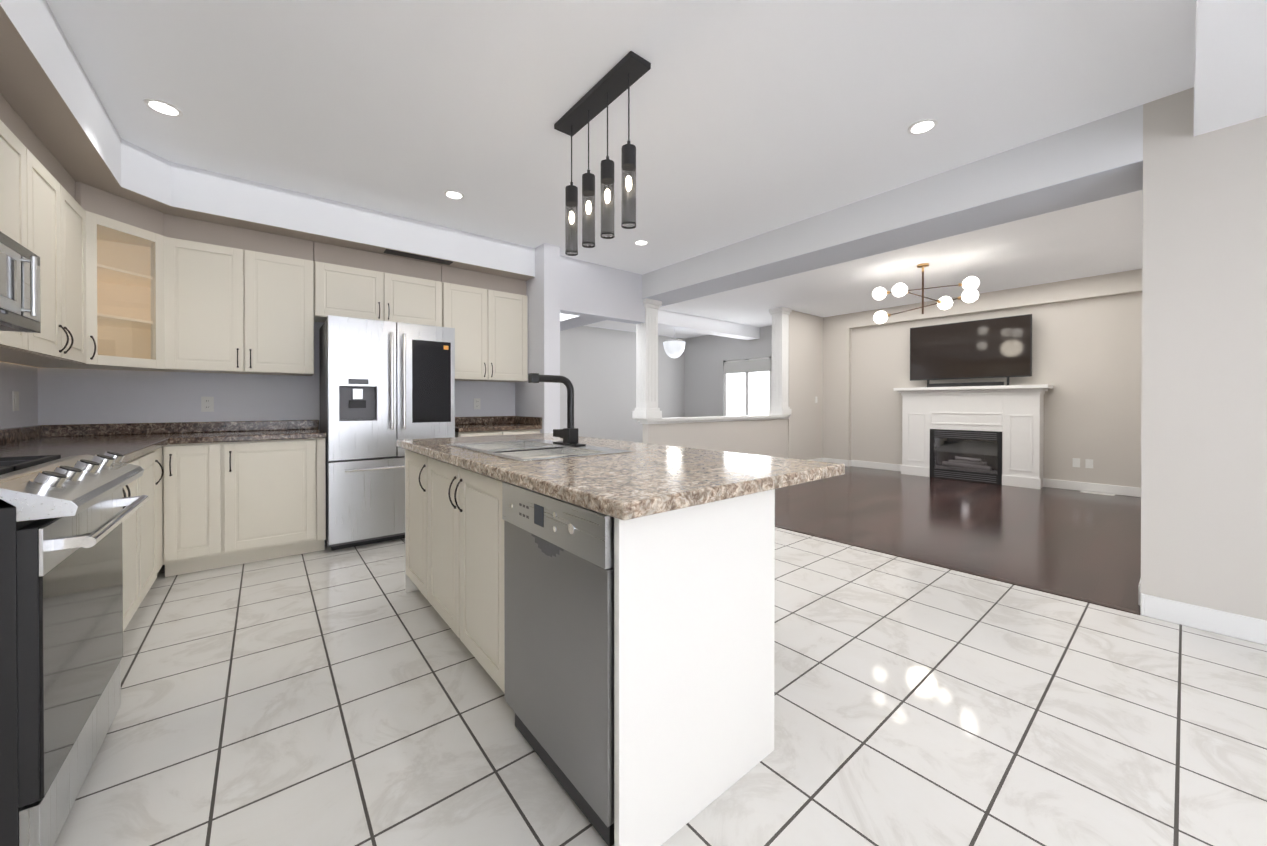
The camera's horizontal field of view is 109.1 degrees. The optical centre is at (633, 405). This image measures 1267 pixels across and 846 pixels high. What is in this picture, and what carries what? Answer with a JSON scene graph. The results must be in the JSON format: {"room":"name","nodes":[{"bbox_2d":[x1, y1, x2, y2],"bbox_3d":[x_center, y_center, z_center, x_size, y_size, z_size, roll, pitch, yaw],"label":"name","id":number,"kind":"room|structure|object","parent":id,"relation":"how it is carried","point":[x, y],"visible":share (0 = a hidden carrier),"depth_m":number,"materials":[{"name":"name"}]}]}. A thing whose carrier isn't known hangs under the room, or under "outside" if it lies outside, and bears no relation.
{"room":"kitchen and living room","nodes":[
{"label":"kitchen and living room","id":0,"kind":"room"},
{"bbox_2d":[0,362,37,428],"bbox_3d":[-1.484,-0.231,-0.117,0.150,2.740,7.800,0,0,-39],"label":"wall","id":1,"kind":"structure","parent":0,"point":[22,380],"depth_m":2.73,"materials":[{"name":"grey paint"}]},
{"bbox_2d":[12,391,18,410],"bbox_3d":[-3.670,-0.025,2.683,0.008,0.115,0.070,0,0,-39],"label":"light switch","id":2,"kind":"object","parent":1,"relation":"attached to","point":[15,400],"visible":0.93,"depth_m":2.67,"materials":[{"name":"white plastic"}]},
{"bbox_2d":[0,94,39,357],"bbox_3d":[-2.699,-0.777,1.747,0.329,1.074,0.544,0,0,-39],"label":"upper cabinet","id":3,"kind":"object","parent":1,"relation":"attached to","point":[19,145],"depth_m":1.97,"materials":[{"name":"beige wood"}]},
{"bbox_2d":[0,426,43,441],"bbox_3d":[-2.494,0.177,1.259,0.022,0.080,4.346,0,0,-39],"label":"backsplash","id":4,"kind":"structure","parent":1,"relation":"attached to","point":[16,434],"depth_m":2.68,"materials":[{"name":"brown stone"}]},
{"bbox_2d":[0,140,59,361],"bbox_3d":[-2.968,-0.779,2.076,0.329,1.074,0.554,0,0,-39],"label":"upper cabinet","id":5,"kind":"object","parent":1,"relation":"attached to","point":[49,165],"depth_m":2.26,"materials":[{"name":"beige wood"}]},
{"bbox_2d":[0,210,63,337],"bbox_3d":[-1.945,-0.365,1.043,0.603,0.253,0.760,0,0,-39],"label":"upper cabinet","id":6,"kind":"object","parent":1,"relation":"attached to","point":[31,272],"depth_m":1.48,"materials":[{"name":"beige wood"}]},
{"bbox_2d":[5,164,103,365],"bbox_3d":[-3.225,-0.780,2.420,0.365,1.074,0.551,0,0,-39],"label":"upper cabinet","id":7,"kind":"object","parent":1,"relation":"attached to","point":[92,278],"depth_m":2.62,"materials":[{"name":"beige wood"}]},
{"bbox_2d":[96,210,167,361],"bbox_3d":[-3.245,-0.731,2.882,0.328,0.850,0.328,0,0,-39],"label":"upper cabinet","id":8,"kind":"object","parent":0,"relation":"attached to","point":[133,250],"depth_m":3.07,"materials":[{"name":"beige wood"}]},
{"bbox_2d":[0,0,534,280],"bbox_3d":[-0.189,-1.459,1.033,3.320,0.295,7.650,0,0,-39],"label":"soffit","id":9,"kind":"structure","parent":0,"point":[48,93],"depth_m":2.95,"materials":[{"name":"beige paint"}]},
{"bbox_2d":[384,249,452,264],"bbox_3d":[-1.916,-1.323,4.039,0.550,0.006,0.110,0,0,-39],"label":"ceiling vent","id":10,"kind":"object","parent":9,"relation":"in","point":[409,255],"visible":1,"depth_m":4.03,"materials":[{"name":"black metal"}]},
{"bbox_2d":[38,322,514,429],"bbox_3d":[-2.645,-0.251,4.068,3.650,2.740,0.150,0,0,-39],"label":"wall","id":11,"kind":"structure","parent":0,"point":[81,396],"depth_m":3.40,"materials":[{"name":"grey paint"}]},
{"bbox_2d":[148,214,255,373],"bbox_3d":[-3.139,-0.785,3.327,0.537,1.074,0.365,0,0,-39],"label":"upper cabinet","id":12,"kind":"object","parent":11,"relation":"attached to","point":[212,266],"depth_m":3.24,"materials":[{"name":"beige wood"}]},
{"bbox_2d":[201,397,213,411],"bbox_3d":[-3.265,-0.008,3.460,0.070,0.115,0.008,0,0,-39],"label":"electrical outlet","id":13,"kind":"object","parent":11,"relation":"attached to","point":[207,404],"visible":1,"depth_m":3.46,"materials":[{"name":"white plastic"}]},
{"bbox_2d":[44,416,511,437],"bbox_3d":[-2.601,0.164,3.993,3.316,0.080,0.022,0,0,-39],"label":"backsplash","id":14,"kind":"structure","parent":11,"relation":"attached to","point":[173,427],"depth_m":3.37,"materials":[{"name":"brown stone"}]},
{"bbox_2d":[256,231,315,375],"bbox_3d":[-2.850,-0.786,3.586,0.487,1.074,0.329,0,0,-39],"label":"upper cabinet","id":15,"kind":"object","parent":11,"relation":"attached to","point":[285,266],"depth_m":3.50,"materials":[{"name":"beige wood"}]},
{"bbox_2d":[316,242,395,321],"bbox_3d":[-2.443,-1.023,3.918,0.554,0.604,0.329,0,0,-39],"label":"upper cabinet","id":16,"kind":"object","parent":11,"relation":"attached to","point":[353,283],"depth_m":3.79,"materials":[{"name":"beige wood"}]},
{"bbox_2d":[392,256,443,326],"bbox_3d":[-2.110,-1.024,4.190,0.554,0.604,0.329,0,0,-39],"label":"upper cabinet","id":17,"kind":"object","parent":11,"relation":"attached to","point":[418,286],"depth_m":4.12,"materials":[{"name":"beige wood"}]},
{"bbox_2d":[444,266,495,381],"bbox_3d":[-1.702,-0.791,4.525,0.491,1.074,0.329,0,0,-39],"label":"upper cabinet","id":18,"kind":"object","parent":11,"relation":"attached to","point":[469,296],"depth_m":4.42,"materials":[{"name":"beige wood"}]},
{"bbox_2d":[474,398,479,408],"bbox_3d":[-1.655,-0.015,4.777,0.070,0.115,0.008,0,0,-39],"label":"electrical outlet","id":19,"kind":"object","parent":11,"relation":"attached to","point":[476,403],"visible":1,"depth_m":4.77,"materials":[{"name":"white plastic"}]},
{"bbox_2d":[496,275,527,381],"bbox_3d":[-1.414,-0.792,4.760,0.500,1.074,0.329,0,0,-39],"label":"upper cabinet","id":20,"kind":"object","parent":11,"relation":"attached to","point":[511,298],"depth_m":4.68,"materials":[{"name":"beige wood"}]},
{"bbox_2d":[515,243,559,432],"bbox_3d":[-1.040,-0.255,4.845,0.180,2.740,0.680,0,0,-39],"label":"wall","id":21,"kind":"structure","parent":0,"point":[541,399],"depth_m":4.60,"materials":[{"name":"grey paint"}]},
{"bbox_2d":[512,416,541,425],"bbox_3d":[-1.124,0.160,4.788,0.022,0.080,0.616,0,0,-39],"label":"backsplash","id":22,"kind":"structure","parent":21,"relation":"attached to","point":[531,421],"depth_m":4.72,"materials":[{"name":"brown stone"}]},
{"bbox_2d":[46,0,1195,338],"bbox_3d":[1.168,-1.672,4.176,9.700,0.100,11.100,0,0,-39],"label":"ceiling","id":23,"kind":"structure","parent":0,"point":[750,118],"depth_m":2.44,"materials":[{"name":"white paint"}]},
{"bbox_2d":[143,98,182,116],"bbox_3d":[-2.545,-1.609,2.445,0.150,0.007,0.150,0,0,-39],"label":"recessed light","id":24,"kind":"object","parent":23,"relation":"in","point":[163,107],"visible":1,"depth_m":2.44,"materials":[{"name":"white plastic"}]},
{"bbox_2d":[444,190,464,199],"bbox_3d":[-1.376,-1.614,3.465,0.150,0.007,0.150,0,0,-39],"label":"recessed light","id":25,"kind":"object","parent":23,"relation":"in","point":[454,194],"visible":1,"depth_m":3.45,"materials":[{"name":"white plastic"}]},
{"bbox_2d":[560,255,644,323],"bbox_3d":[-0.428,-1.332,5.301,1.350,0.590,0.160,0,0,-39],"label":"header beam","id":26,"kind":"structure","parent":23,"relation":"attached to","point":[592,290],"depth_m":5.24,"materials":[{"name":"white paint"}]},
{"bbox_2d":[554,51,650,255],"bbox_3d":[-0.187,-1.235,2.360,0.120,0.754,0.700,0,0,-39],"label":"pendant light","id":27,"kind":"object","parent":23,"relation":"hanging from","point":[625,73],"visible":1,"depth_m":2.30,"materials":[{"name":"black metal"}]},
{"bbox_2d":[634,240,648,245],"bbox_3d":[0.078,-1.619,4.499,0.150,0.007,0.150,0,0,-39],"label":"recessed light","id":28,"kind":"object","parent":23,"relation":"in","point":[641,242],"visible":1,"depth_m":4.48,"materials":[{"name":"white plastic"}]},
{"bbox_2d":[663,329,684,357],"bbox_3d":[0.750,-1.251,8.292,0.410,0.779,0.410,0,0,-39],"label":"pendant light","id":29,"kind":"object","parent":23,"relation":"hanging from","point":[674,348],"visible":0.83,"depth_m":8.15,"materials":[{"name":"white glass"}]},
{"bbox_2d":[658,309,759,339],"bbox_3d":[1.041,-1.522,8.400,3.950,0.240,0.300,0,0,-39],"label":"beam","id":30,"kind":"structure","parent":23,"relation":"attached to","point":[683,322],"depth_m":8.51,"materials":[{"name":"grey paint"}]},
{"bbox_2d":[560,105,1142,330],"bbox_3d":[0.474,-1.479,5.579,0.500,0.300,7.750,0,0,-39],"label":"header beam","id":31,"kind":"structure","parent":23,"relation":"attached to","point":[1099,159],"depth_m":3.23,"materials":[{"name":"white paint"}]},
{"bbox_2d":[907,118,937,134],"bbox_3d":[1.672,-1.610,2.612,0.150,0.007,0.150,0,0,-39],"label":"recessed light","id":32,"kind":"object","parent":23,"relation":"in","point":[923,126],"visible":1,"depth_m":2.60,"materials":[{"name":"white plastic"}]},
{"bbox_2d":[872,263,979,323],"bbox_3d":[3.348,-1.311,5.224,0.991,0.630,0.530,0,0,17],"label":"sputnik chandelier","id":33,"kind":"object","parent":23,"relation":"hanging from","point":[970,285],"visible":1,"depth_m":5.19,"materials":[{"name":"white glass"}]},
{"bbox_2d":[560,326,684,442],"bbox_3d":[-0.942,-0.278,9.529,6.200,2.740,0.150,0,0,-39],"label":"wall","id":34,"kind":"structure","parent":0,"point":[598,368],"depth_m":9.77,"materials":[{"name":"grey paint"}]},
{"bbox_2d":[54,527,1266,845],"bbox_3d":[0.326,1.161,1.467,4.950,0.060,7.950,0,0,-39],"label":"floor","id":35,"kind":"structure","parent":0,"point":[344,697],"depth_m":1.60,"materials":[{"name":"white tile"}]},
{"bbox_2d":[0,451,148,845],"bbox_3d":[-1.849,0.646,1.126,0.793,0.974,0.760,0,0,-39],"label":"range","id":36,"kind":"object","parent":35,"relation":"on","point":[61,601],"visible":1,"depth_m":1.11,"materials":[{"name":"silver"}]},
{"bbox_2d":[122,484,127,631],"bbox_3d":[-2.330,0.693,1.565,0.659,0.875,0.518,0,0,-39],"label":"base cabinet","id":37,"kind":"object","parent":35,"relation":"on","point":[125,489],"depth_m":2.04,"materials":[{"name":"beige wood"}]},
{"bbox_2d":[128,454,147,623],"bbox_3d":[-2.597,0.692,1.891,0.659,0.875,0.586,0,0,-39],"label":"base cabinet","id":38,"kind":"object","parent":35,"relation":"on","point":[138,520],"depth_m":2.24,"materials":[{"name":"beige wood"}]},
{"bbox_2d":[148,450,159,590],"bbox_3d":[-2.862,0.690,2.215,0.659,0.875,0.513,0,0,-39],"label":"base cabinet","id":39,"kind":"object","parent":35,"relation":"on","point":[153,490],"depth_m":2.55,"materials":[{"name":"beige wood"}]},
{"bbox_2d":[180,442,239,573],"bbox_3d":[-3.066,0.685,3.230,0.352,0.875,0.619,0,0,-39],"label":"base cabinet","id":40,"kind":"object","parent":35,"relation":"on","point":[209,471],"depth_m":3.03,"materials":[{"name":"beige wood"}]},
{"bbox_2d":[0,434,175,462],"bbox_3d":[-2.897,0.232,2.266,0.673,0.040,2.321,0,0,-39],"label":"countertop","id":41,"kind":"structure","parent":40,"relation":"on","point":[132,446],"depth_m":2.38,"materials":[{"name":"brown stone"}]},
{"bbox_2d":[240,438,325,563],"bbox_3d":[-2.783,0.684,3.461,0.648,0.875,0.619,0,0,-39],"label":"base cabinet","id":42,"kind":"object","parent":35,"relation":"on","point":[283,484],"depth_m":3.27,"materials":[{"name":"beige wood"}]},
{"bbox_2d":[168,430,325,445],"bbox_3d":[-2.846,0.227,3.395,0.835,0.040,0.638,0,0,-39],"label":"countertop","id":43,"kind":"structure","parent":42,"relation":"on","point":[209,435],"depth_m":3.21,"materials":[{"name":"brown stone"}]},
{"bbox_2d":[319,315,454,549],"bbox_3d":[-2.114,0.222,3.900,0.928,1.795,0.727,0,0,-39],"label":"fridge","id":44,"kind":"object","parent":35,"relation":"on","point":[385,386],"visible":0.92,"depth_m":3.59,"materials":[{"name":"grey metal"}]},
{"bbox_2d":[455,430,511,436],"bbox_3d":[-1.579,0.679,4.445,0.473,0.875,0.619,0,0,-39],"label":"base cabinet","id":45,"kind":"object","parent":35,"relation":"on","point":[457,432],"depth_m":4.22,"materials":[{"name":"beige wood"}]},
{"bbox_2d":[455,422,541,433],"bbox_3d":[-1.443,0.221,4.542,0.828,0.040,0.638,0,0,-39],"label":"countertop","id":46,"kind":"structure","parent":45,"relation":"on","point":[479,426],"depth_m":4.37,"materials":[{"name":"brown stone"}]},
{"bbox_2d":[512,430,539,434],"bbox_3d":[-1.313,0.678,4.663,0.476,0.875,0.619,0,0,-39],"label":"base cabinet","id":47,"kind":"object","parent":35,"relation":"on","point":[513,431],"depth_m":4.46,"materials":[{"name":"beige"}]},
{"bbox_2d":[396,445,774,845],"bbox_3d":[-0.466,0.690,2.090,0.664,0.875,2.120,0,0,-39],"label":"kitchen island","id":48,"kind":"object","parent":35,"relation":"on","point":[604,609],"depth_m":1.28,"materials":[{"name":"white wood"}]},
{"bbox_2d":[420,445,507,468],"bbox_3d":[-0.757,0.233,2.017,0.146,0.040,0.880,0,0,-39],"label":"island countertop","id":49,"kind":"structure","parent":48,"relation":"on","point":[469,457],"depth_m":1.95,"materials":[{"name":"brown stone"}]},
{"bbox_2d":[396,433,575,452],"bbox_3d":[-0.865,0.229,2.852,1.036,0.040,0.550,0,0,-39],"label":"island countertop","id":50,"kind":"structure","parent":48,"relation":"on","point":[409,443],"depth_m":2.69,"materials":[{"name":"brown stone"}]},
{"bbox_2d":[502,482,613,845],"bbox_3d":[-0.016,0.687,1.516,0.635,0.848,0.607,0,0,-39],"label":"dishwasher","id":51,"kind":"object","parent":48,"relation":"in","point":[559,552],"depth_m":1.24,"materials":[{"name":"grey metal"}]},
{"bbox_2d":[552,437,679,448],"bbox_3d":[-0.155,0.231,2.509,0.371,0.040,0.880,0,0,-39],"label":"island countertop","id":52,"kind":"structure","parent":48,"relation":"on","point":[587,440],"depth_m":2.43,"materials":[{"name":"brown stone"}]},
{"bbox_2d":[444,437,635,460],"bbox_3d":[-0.499,0.317,2.228,0.543,0.222,0.904,0,0,-39],"label":"sink","id":53,"kind":"object","parent":52,"relation":"in","point":[520,448],"depth_m":2.27,"materials":[{"name":"silver metal"}]},
{"bbox_2d":[528,373,585,445],"bbox_3d":[-0.425,0.024,2.323,0.262,0.364,0.255,0,0,-39],"label":"faucet","id":54,"kind":"object","parent":52,"relation":"on","point":[569,434],"depth_m":2.35,"materials":[{"name":"black metal"}]},
{"bbox_2d":[484,447,844,520],"bbox_3d":[0.122,0.272,1.645,1.036,0.115,0.810,0,0,-39],"label":"island countertop","id":55,"kind":"structure","parent":48,"relation":"on","point":[643,483],"depth_m":1.40,"materials":[{"name":"brown stone"}]},
{"bbox_2d":[775,525,1139,614],"bbox_3d":[1.420,1.116,4.040,0.040,0.006,4.150,0,0,-39],"label":"trim","id":56,"kind":"structure","parent":35,"relation":"on","point":[1017,584],"depth_m":2.96,"materials":[{"name":"brown"}]},
{"bbox_2d":[643,310,822,459],"bbox_3d":[1.828,-0.266,7.144,4.330,2.740,0.150,0,0,-39],"label":"wall","id":57,"kind":"structure","parent":0,"point":[798,434],"depth_m":7.78,"materials":[{"name":"beige paint"}]},
{"bbox_2d":[637,415,789,423],"bbox_3d":[1.359,0.201,6.763,3.240,0.070,0.210,0,0,-39],"label":"trim","id":58,"kind":"structure","parent":57,"relation":"on","point":[701,419],"depth_m":6.43,"materials":[{"name":"white"}]},
{"bbox_2d":[632,298,661,418],"bbox_3d":[0.175,-0.580,5.791,0.270,1.500,0.270,0,0,-39],"label":"column","id":59,"kind":"structure","parent":58,"relation":"on","point":[647,370],"depth_m":5.71,"materials":[{"name":"white paint"}]},
{"bbox_2d":[769,307,791,414],"bbox_3d":[2.498,-0.739,7.689,0.270,1.800,0.270,0,0,-39],"label":"column","id":60,"kind":"structure","parent":58,"relation":"on","point":[780,360],"depth_m":7.61,"materials":[{"name":"white paint"}]},
{"bbox_2d":[685,269,1141,487],"bbox_3d":[3.794,-0.272,8.396,0.300,2.740,7.900,0,0,-39],"label":"wall","id":61,"kind":"structure","parent":0,"point":[1087,348],"depth_m":6.16,"materials":[{"name":"beige paint"}]},
{"bbox_2d":[724,357,771,415],"bbox_3d":[2.477,-0.249,9.825,0.110,1.520,1.380,0,0,-39],"label":"dining room window","id":62,"kind":"structure","parent":61,"relation":"in","point":[747,386],"depth_m":9.81,"materials":[{"name":"white glass"}]},
{"bbox_2d":[811,458,1140,604],"bbox_3d":[3.221,1.054,5.525,4.430,0.115,4.170,0,0,-39],"label":"baseboard","id":63,"kind":"structure","parent":61,"relation":"attached to","point":[1099,488],"depth_m":5.94,"materials":[{"name":"white wood"}]},
{"bbox_2d":[1073,458,1079,466],"bbox_3d":[5.778,0.750,5.889,0.008,0.115,0.070,0,0,-39],"label":"outlet","id":64,"kind":"object","parent":61,"relation":"attached to","point":[1076,462],"visible":1,"depth_m":5.89,"materials":[{"name":"white plastic"}]},
{"bbox_2d":[1085,459,1092,467],"bbox_3d":[5.854,0.750,5.796,0.008,0.115,0.070,0,0,-39],"label":"outlet","id":65,"kind":"object","parent":61,"relation":"attached to","point":[1088,463],"visible":1,"depth_m":5.80,"materials":[{"name":"white plastic"}]},
{"bbox_2d":[775,466,1140,611],"bbox_3d":[1.574,1.137,6.458,6.200,0.060,8.100,0,0,-39],"label":"floor","id":66,"kind":"structure","parent":0,"point":[1076,543],"depth_m":4.20,"materials":[{"name":"brown wood"}]},
{"bbox_2d":[894,384,1052,488],"bbox_3d":[4.909,0.416,6.663,0.367,1.380,1.850,0,0,-39],"label":"fireplace","id":67,"kind":"object","parent":66,"relation":"on","point":[988,434],"visible":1,"depth_m":6.53,"materials":[{"name":"white wood"}]},
{"bbox_2d":[927,382,1003,386],"bbox_3d":[4.849,-0.302,6.624,0.070,0.054,0.920,0,0,-39],"label":"soundbar","id":68,"kind":"object","parent":67,"relation":"on","point":[967,384],"visible":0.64,"depth_m":6.57,"materials":[{"name":"black plastic"}]},
{"bbox_2d":[910,314,1031,384],"bbox_3d":[4.915,-0.754,6.675,0.160,0.959,1.480,0,0,-39],"label":"tv","id":69,"kind":"object","parent":67,"relation":"on","point":[995,348],"visible":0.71,"depth_m":6.58,"materials":[{"name":"black"}]},
{"bbox_2d":[1080,491,1114,495],"bbox_3d":[5.830,1.108,5.676,0.100,0.006,0.300,0,0,-39],"label":"floor vent","id":70,"kind":"object","parent":66,"relation":"in","point":[1097,493],"visible":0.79,"depth_m":5.65,"materials":[{"name":"white metal"}]},
{"bbox_2d":[1141,89,1188,602],"bbox_3d":[4.619,-0.250,3.872,4.750,2.740,0.150,0,0,-39],"label":"wall","id":71,"kind":"structure","parent":0,"point":[1165,119],"depth_m":2.37,"materials":[{"name":"beige paint"}]},
{"bbox_2d":[1185,87,1266,619],"bbox_3d":[3.810,-0.237,1.228,0.150,2.740,2.880,0,0,-39],"label":"wall","id":72,"kind":"structure","parent":0,"point":[1204,419],"depth_m":2.21,"materials":[{"name":"beige paint"}]},
{"bbox_2d":[1140,593,1266,644],"bbox_3d":[3.751,1.075,1.295,0.164,0.115,3.050,0,0,-39],"label":"baseboard","id":73,"kind":"structure","parent":72,"relation":"attached to","point":[1247,628],"depth_m":2.26,"materials":[{"name":"white wood"}]},
{"bbox_2d":[1193,0,1266,136],"bbox_3d":[1.894,-1.475,-0.345,4.800,0.250,2.880,0,0,-39],"label":"ceiling bulkhead","id":74,"kind":"object","parent":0,"point":[1230,74],"visible":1,"depth_m":1.80,"materials":[{"name":"grey paint"}]}
]}

